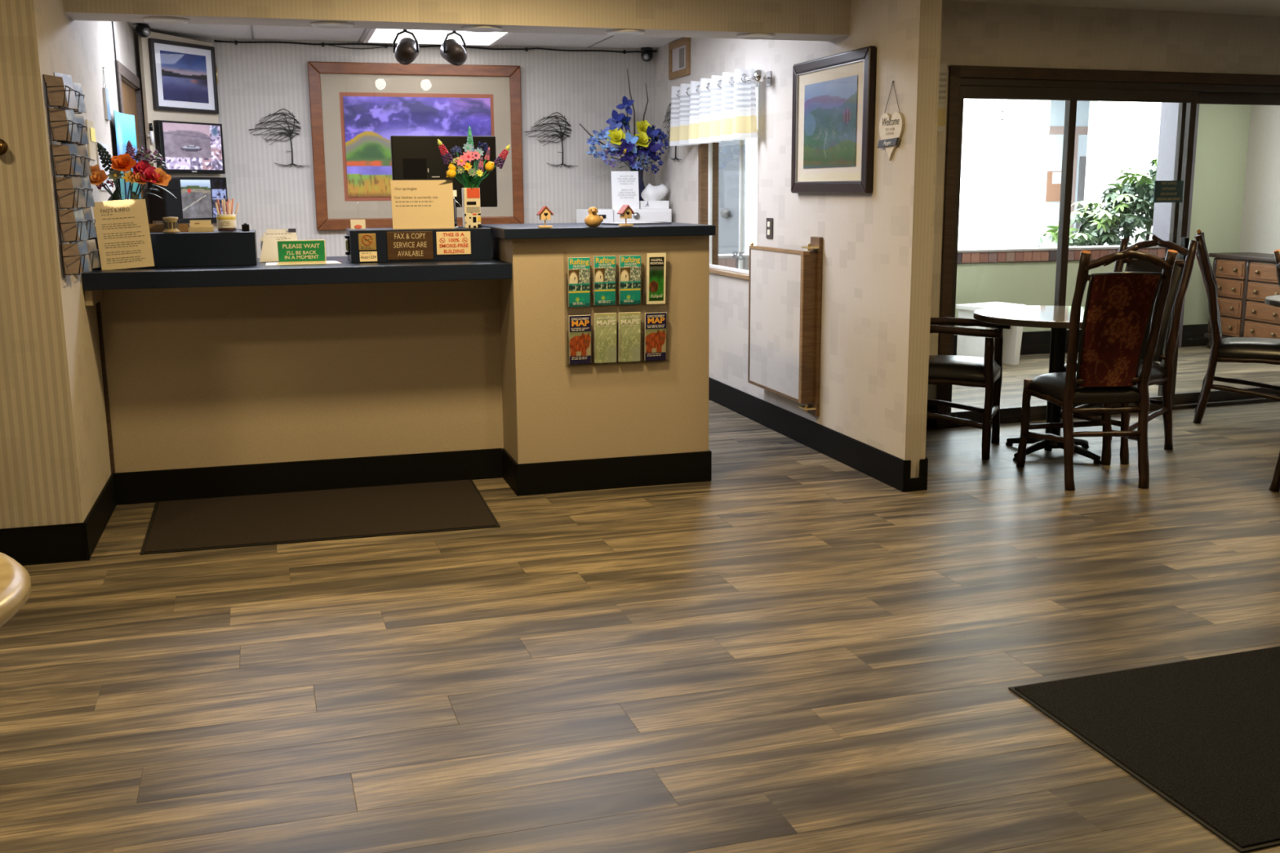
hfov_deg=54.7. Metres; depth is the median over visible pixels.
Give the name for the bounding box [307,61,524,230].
framed painting
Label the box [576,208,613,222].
cabinet
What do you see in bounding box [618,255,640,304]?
brochure
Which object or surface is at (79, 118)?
postcard
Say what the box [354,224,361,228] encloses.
print
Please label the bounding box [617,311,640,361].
leaflet
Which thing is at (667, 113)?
tree
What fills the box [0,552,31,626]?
table
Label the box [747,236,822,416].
gate
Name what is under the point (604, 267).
brochure
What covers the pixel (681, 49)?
picture
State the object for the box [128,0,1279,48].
ceiling
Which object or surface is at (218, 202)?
straw
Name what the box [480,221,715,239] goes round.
countertop
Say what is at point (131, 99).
door
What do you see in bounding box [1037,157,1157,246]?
bush
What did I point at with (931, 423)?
baseboard
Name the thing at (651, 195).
tissue box
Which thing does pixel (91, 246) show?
postcard
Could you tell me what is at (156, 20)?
recessed light
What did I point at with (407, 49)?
spotlight
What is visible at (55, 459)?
wall
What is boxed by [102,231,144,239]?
print
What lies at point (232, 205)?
straw
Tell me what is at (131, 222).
print
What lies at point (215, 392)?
reception counter
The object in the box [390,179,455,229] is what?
notice sign
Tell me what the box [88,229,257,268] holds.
counter ledge
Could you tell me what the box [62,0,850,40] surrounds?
wall header
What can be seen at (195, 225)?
card holder
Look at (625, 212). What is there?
birdhouse
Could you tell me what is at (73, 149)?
postcard
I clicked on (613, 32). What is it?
recessed light
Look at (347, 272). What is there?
countertop
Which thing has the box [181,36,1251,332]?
wall
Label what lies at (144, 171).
flower bouquet
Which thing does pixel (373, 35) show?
recessed light
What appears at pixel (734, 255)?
number
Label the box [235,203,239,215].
straw
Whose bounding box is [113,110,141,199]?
poster
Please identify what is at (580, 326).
brochure
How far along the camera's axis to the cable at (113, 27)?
6.61 m
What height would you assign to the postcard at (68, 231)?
0.116 m
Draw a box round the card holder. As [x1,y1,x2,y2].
[188,219,213,231]
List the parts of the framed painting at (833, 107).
frame rail, frame rail, frame rail, frame rail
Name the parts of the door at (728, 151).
knob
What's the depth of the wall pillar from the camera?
10.56 m
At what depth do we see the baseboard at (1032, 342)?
10.45 m
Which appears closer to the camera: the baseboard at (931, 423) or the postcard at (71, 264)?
the postcard at (71, 264)
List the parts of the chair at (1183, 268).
leg, post, seat, leg, seat rail, rail, rail, post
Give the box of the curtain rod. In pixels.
[733,69,771,86]
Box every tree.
[248,108,310,168]
[524,111,577,168]
[662,102,681,162]
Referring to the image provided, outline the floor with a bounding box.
[0,345,1279,852]
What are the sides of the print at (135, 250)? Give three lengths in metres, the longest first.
0.139 x 0.012 x 0.002 m
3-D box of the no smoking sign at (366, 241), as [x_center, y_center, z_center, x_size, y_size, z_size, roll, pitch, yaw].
[-1.239,-0.839,5.624,0.078,0.074,0.007,-4,11,-16]
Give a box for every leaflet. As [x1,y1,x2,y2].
[594,312,616,363]
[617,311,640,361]
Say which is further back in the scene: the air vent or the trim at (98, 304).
the air vent
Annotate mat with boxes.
[140,479,500,555]
[1008,645,1279,852]
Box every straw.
[214,202,219,214]
[217,199,222,214]
[223,200,226,214]
[226,201,227,213]
[231,198,233,213]
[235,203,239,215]
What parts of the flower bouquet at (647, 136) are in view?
stem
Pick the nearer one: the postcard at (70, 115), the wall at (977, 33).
the postcard at (70, 115)
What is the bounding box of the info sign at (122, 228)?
[93,199,158,270]
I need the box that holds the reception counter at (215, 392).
[84,235,711,505]
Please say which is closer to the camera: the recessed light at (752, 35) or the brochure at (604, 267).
the brochure at (604, 267)
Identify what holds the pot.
on the counter ledge at (238, 247)
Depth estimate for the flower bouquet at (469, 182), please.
5.76 m
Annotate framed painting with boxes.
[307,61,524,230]
[791,45,876,193]
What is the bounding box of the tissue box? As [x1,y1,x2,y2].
[639,182,668,208]
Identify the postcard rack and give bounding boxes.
[44,82,97,277]
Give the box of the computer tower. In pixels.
[146,177,182,221]
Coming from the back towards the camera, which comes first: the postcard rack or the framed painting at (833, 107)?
the framed painting at (833, 107)
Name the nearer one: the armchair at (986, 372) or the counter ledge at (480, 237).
the counter ledge at (480, 237)
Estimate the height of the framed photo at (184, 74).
0.430 m
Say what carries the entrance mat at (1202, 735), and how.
on the floor
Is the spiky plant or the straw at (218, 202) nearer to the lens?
the straw at (218, 202)
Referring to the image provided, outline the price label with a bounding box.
[359,251,377,262]
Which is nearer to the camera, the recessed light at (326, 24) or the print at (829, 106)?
the recessed light at (326, 24)
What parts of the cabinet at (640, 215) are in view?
drawer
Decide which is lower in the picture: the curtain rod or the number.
the number
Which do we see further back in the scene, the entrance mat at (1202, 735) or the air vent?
the air vent
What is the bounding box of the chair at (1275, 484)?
[1268,248,1279,492]
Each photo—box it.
[147,37,218,114]
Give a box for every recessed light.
[142,16,189,24]
[310,21,354,28]
[363,28,511,45]
[461,25,502,32]
[604,29,644,35]
[736,32,775,39]
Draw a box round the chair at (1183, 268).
[1044,234,1198,464]
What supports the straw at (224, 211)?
in the jar
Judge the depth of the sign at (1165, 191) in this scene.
7.50 m
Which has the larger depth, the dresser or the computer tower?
the dresser
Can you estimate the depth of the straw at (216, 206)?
5.51 m
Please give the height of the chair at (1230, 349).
1.135 m
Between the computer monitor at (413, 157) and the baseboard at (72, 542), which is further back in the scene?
the computer monitor at (413, 157)
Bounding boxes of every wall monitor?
[153,120,225,173]
[173,177,227,223]
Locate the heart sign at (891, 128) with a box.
[877,80,904,160]
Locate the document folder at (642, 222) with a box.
[600,221,671,225]
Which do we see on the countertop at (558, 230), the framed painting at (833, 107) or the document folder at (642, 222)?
the document folder at (642, 222)
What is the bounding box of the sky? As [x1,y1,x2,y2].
[744,87,1161,253]
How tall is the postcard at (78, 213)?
0.115 m
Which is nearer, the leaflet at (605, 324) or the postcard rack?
the postcard rack
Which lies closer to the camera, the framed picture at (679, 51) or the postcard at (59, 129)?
the postcard at (59, 129)
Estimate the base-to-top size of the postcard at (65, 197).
0.111 m
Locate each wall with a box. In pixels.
[0,0,146,528]
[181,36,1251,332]
[654,0,942,478]
[927,0,1279,399]
[1239,104,1279,253]
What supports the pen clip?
attached to the counter ledge at (480, 237)
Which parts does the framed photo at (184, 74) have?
frame rail, frame rail, frame rail, frame rail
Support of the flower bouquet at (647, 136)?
in the vase at (641, 184)
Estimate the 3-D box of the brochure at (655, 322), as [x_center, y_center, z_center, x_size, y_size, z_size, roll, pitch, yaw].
[0.071,-0.418,5.751,0.100,0.222,0.027,-4,11,-16]
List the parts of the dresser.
drawer, drawer, drawer, drawer, drawer, drawer, drawer, drawer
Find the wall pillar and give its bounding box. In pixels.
[1151,102,1199,347]
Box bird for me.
[584,206,603,226]
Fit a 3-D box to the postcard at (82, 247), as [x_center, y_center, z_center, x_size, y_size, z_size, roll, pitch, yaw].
[-2.137,-0.649,4.730,0.019,0.118,0.111,1,11,6]
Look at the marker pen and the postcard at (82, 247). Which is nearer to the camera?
the postcard at (82, 247)
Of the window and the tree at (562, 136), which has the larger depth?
the tree at (562, 136)
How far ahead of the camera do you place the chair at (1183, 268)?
6.49 m
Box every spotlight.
[392,29,419,64]
[440,31,466,66]
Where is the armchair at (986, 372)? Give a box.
[926,316,1010,459]
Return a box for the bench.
[955,302,1026,365]
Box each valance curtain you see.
[669,67,757,146]
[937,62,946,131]
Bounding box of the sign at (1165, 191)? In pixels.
[1153,180,1183,202]
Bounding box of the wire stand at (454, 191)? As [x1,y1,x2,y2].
[453,190,461,227]
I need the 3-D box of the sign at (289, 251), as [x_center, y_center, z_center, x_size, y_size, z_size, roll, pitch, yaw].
[-1.530,-0.788,5.588,0.216,0.107,0.052,-4,11,-16]
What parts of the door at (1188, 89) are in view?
sash, handle, sash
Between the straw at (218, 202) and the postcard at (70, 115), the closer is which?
the postcard at (70, 115)
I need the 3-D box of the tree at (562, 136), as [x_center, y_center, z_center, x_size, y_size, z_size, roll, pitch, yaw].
[-0.637,-2.065,8.923,0.388,0.398,0.011,-4,11,-16]
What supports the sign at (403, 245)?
attached to the counter ledge at (480, 237)
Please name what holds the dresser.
on the floor
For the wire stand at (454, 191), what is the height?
0.175 m
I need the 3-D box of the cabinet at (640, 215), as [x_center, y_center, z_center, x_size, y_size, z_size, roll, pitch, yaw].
[-0.033,-0.960,9.001,0.425,1.230,0.462,-4,11,-16]
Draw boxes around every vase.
[462,187,480,227]
[629,168,644,200]
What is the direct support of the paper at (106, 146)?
attached to the wall at (55, 459)
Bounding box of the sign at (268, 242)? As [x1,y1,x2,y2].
[259,228,297,262]
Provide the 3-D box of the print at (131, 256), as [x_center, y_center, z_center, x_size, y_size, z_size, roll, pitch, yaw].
[-2.192,-0.712,5.283,0.154,0.021,0.001,-8,4,-19]
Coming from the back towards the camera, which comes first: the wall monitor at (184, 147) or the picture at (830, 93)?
the wall monitor at (184, 147)
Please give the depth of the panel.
7.76 m
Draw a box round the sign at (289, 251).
[276,239,326,264]
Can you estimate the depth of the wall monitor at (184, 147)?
7.97 m
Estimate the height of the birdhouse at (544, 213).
0.096 m
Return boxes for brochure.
[568,257,590,306]
[568,315,591,364]
[593,255,615,305]
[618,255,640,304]
[644,311,666,360]
[646,253,666,303]
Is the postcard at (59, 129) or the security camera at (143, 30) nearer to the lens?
the postcard at (59, 129)
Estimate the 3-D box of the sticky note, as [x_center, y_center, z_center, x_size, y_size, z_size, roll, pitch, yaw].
[-2.462,-1.313,5.572,0.002,0.060,0.145,-4,11,-16]
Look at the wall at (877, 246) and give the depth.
6.04 m
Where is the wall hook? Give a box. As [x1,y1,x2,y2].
[0,138,7,155]
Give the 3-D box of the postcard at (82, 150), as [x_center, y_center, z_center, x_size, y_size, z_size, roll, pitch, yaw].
[-2.207,-1.055,4.888,0.020,0.126,0.109,1,11,6]
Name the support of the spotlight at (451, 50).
attached to the track
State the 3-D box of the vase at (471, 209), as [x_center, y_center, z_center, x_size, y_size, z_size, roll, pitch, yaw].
[-0.794,-1.030,5.828,0.076,0.185,0.074,-4,11,-16]
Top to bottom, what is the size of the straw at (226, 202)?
0.116 m
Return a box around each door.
[114,60,152,223]
[718,137,746,253]
[936,65,1279,428]
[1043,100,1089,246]
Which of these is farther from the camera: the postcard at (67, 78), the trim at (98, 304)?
the trim at (98, 304)
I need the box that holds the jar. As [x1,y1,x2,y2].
[216,212,236,231]
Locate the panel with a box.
[137,31,222,230]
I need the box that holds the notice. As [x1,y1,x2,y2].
[610,171,639,208]
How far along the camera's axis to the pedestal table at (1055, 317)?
6.41 m
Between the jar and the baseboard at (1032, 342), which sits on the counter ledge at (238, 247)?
the jar
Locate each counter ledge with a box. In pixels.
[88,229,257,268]
[346,226,491,262]
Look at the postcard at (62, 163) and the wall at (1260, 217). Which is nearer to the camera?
the postcard at (62, 163)
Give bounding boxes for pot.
[162,217,180,232]
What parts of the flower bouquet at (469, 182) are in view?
stem, stem, stem, stem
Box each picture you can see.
[102,66,111,119]
[668,37,690,79]
[679,47,684,67]
[796,60,863,182]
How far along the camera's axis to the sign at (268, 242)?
5.77 m
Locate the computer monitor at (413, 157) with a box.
[390,135,497,226]
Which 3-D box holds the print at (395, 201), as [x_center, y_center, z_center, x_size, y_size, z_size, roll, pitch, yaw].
[-1.044,-1.032,5.734,0.174,0.025,0.001,-4,7,-16]
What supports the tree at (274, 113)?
attached to the wall at (255, 81)
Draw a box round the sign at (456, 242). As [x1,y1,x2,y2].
[435,231,471,254]
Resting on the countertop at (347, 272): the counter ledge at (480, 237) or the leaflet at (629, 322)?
the counter ledge at (480, 237)
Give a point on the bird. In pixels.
(593, 219)
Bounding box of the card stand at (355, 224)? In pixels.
[350,219,365,230]
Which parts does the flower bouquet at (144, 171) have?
stem, stem, stem, stem, stem, stem, stem, stem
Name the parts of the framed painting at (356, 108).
frame rail, frame rail, frame rail, frame rail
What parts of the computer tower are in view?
panel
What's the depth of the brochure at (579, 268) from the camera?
5.60 m
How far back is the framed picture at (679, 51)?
8.44 m
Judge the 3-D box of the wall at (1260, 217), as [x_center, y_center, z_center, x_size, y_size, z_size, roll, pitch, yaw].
[5.646,-1.695,9.643,0.150,2.392,2.750,-4,11,-16]
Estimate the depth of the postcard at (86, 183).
4.95 m
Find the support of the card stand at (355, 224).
on the counter ledge at (480, 237)
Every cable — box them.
[111,21,120,112]
[213,40,642,53]
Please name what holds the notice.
on the cabinet at (640, 215)
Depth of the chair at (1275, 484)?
5.68 m
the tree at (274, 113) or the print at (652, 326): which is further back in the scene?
the tree at (274, 113)
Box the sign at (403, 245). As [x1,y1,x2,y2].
[386,230,433,260]
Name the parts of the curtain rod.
rod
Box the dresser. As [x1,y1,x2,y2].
[1204,252,1279,348]
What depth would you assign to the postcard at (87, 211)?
4.96 m
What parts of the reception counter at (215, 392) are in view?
recessed panel, panel, panel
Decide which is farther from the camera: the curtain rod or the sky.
the sky
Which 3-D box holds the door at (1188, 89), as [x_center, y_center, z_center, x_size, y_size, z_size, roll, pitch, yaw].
[4.083,-1.177,7.911,5.044,2.049,0.171,-4,11,-19]
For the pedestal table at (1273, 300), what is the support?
on the floor
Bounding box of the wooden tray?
[148,223,190,232]
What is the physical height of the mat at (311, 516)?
0.008 m
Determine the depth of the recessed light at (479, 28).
5.60 m
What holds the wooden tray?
on the counter ledge at (238, 247)
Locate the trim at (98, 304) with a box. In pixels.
[96,301,115,473]
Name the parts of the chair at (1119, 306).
leg, seat rail, post, seat, leg, seat rail, rail, rail, post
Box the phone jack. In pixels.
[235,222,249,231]
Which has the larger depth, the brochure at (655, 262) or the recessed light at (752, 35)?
the recessed light at (752, 35)
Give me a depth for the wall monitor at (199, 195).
8.09 m
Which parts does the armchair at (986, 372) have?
seat rail, seat, arm rail, arm rail, post, post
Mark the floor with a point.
(793, 649)
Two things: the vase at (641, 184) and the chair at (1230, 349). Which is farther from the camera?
the vase at (641, 184)
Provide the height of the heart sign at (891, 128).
0.355 m
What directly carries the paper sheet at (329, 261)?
on the countertop at (347, 272)
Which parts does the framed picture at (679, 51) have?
frame rail, frame rail, frame rail, frame rail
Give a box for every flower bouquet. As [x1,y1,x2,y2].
[88,140,175,201]
[437,126,517,188]
[579,68,669,179]
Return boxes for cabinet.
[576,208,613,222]
[603,208,671,222]
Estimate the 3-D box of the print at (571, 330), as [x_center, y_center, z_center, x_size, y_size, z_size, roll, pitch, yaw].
[-0.277,-0.374,5.651,0.072,0.137,0.001,-4,15,-16]
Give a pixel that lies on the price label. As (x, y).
(364, 255)
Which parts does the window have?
sash, sill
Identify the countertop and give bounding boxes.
[81,256,511,290]
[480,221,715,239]
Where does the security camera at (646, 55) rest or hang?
attached to the ceiling
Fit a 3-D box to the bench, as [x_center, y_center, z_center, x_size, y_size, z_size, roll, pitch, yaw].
[2.767,-0.728,9.796,0.440,0.475,0.320,-7,12,-29]
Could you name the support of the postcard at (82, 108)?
in the postcard rack
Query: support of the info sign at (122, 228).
on the countertop at (347, 272)
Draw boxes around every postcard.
[42,74,67,106]
[46,107,71,140]
[49,144,73,173]
[53,72,77,109]
[53,177,76,208]
[56,208,79,241]
[57,107,79,142]
[58,243,82,274]
[61,142,83,174]
[69,240,92,271]
[71,177,86,207]
[72,82,86,112]
[73,175,94,206]
[73,208,88,239]
[74,114,88,144]
[76,206,96,237]
[77,143,92,175]
[82,239,100,268]
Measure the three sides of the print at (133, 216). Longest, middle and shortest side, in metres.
0.128 x 0.004 x 0.001 m
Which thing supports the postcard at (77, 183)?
in the postcard rack
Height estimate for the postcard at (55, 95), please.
0.110 m
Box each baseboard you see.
[0,473,116,565]
[708,377,928,492]
[926,404,937,429]
[953,324,1208,355]
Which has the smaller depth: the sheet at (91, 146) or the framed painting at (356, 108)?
the sheet at (91, 146)
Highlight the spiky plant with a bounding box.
[1032,238,1071,247]
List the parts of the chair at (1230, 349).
post, post, seat rail, seat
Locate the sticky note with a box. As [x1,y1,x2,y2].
[89,127,96,142]
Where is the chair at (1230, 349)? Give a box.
[1192,229,1279,423]
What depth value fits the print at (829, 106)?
6.19 m
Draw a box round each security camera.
[132,22,151,37]
[640,47,657,62]
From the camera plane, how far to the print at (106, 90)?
6.14 m
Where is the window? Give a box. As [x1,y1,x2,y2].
[697,81,759,279]
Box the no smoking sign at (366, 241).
[358,233,376,249]
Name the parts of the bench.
panel, seat, panel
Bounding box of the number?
[732,251,743,260]
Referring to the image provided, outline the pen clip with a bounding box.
[344,235,349,254]
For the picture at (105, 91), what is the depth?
6.09 m
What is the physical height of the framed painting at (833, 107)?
0.672 m
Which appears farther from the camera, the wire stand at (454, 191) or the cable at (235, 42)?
the cable at (235, 42)
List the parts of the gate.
gate panel, post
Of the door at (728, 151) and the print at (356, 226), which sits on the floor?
the door at (728, 151)
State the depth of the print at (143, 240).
5.28 m
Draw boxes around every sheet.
[85,119,96,159]
[266,260,342,265]
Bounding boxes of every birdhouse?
[536,205,553,227]
[617,204,634,226]
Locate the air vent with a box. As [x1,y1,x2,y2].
[1001,110,1023,120]
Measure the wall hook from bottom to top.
0.058 m
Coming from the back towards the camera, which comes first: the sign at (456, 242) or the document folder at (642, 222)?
the document folder at (642, 222)
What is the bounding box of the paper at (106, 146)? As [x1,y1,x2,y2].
[95,142,111,190]
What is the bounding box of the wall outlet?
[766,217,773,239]
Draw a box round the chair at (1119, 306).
[1016,244,1177,490]
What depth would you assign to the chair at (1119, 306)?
5.69 m
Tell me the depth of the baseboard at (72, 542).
4.73 m
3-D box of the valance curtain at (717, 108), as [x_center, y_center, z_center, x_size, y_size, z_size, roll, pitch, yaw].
[0.435,-1.969,7.704,0.112,0.391,1.410,-4,11,-16]
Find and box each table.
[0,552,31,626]
[973,305,1101,463]
[1264,294,1279,306]
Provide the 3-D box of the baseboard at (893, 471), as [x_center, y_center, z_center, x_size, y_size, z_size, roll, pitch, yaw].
[0.728,-0.126,7.603,0.130,0.154,3.962,-4,11,-16]
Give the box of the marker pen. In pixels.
[146,123,154,143]
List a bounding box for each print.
[102,216,134,219]
[102,222,140,229]
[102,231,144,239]
[104,240,144,248]
[105,87,111,119]
[106,249,141,255]
[106,256,145,263]
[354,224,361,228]
[395,200,433,206]
[571,329,586,359]
[647,326,663,355]
[803,75,857,168]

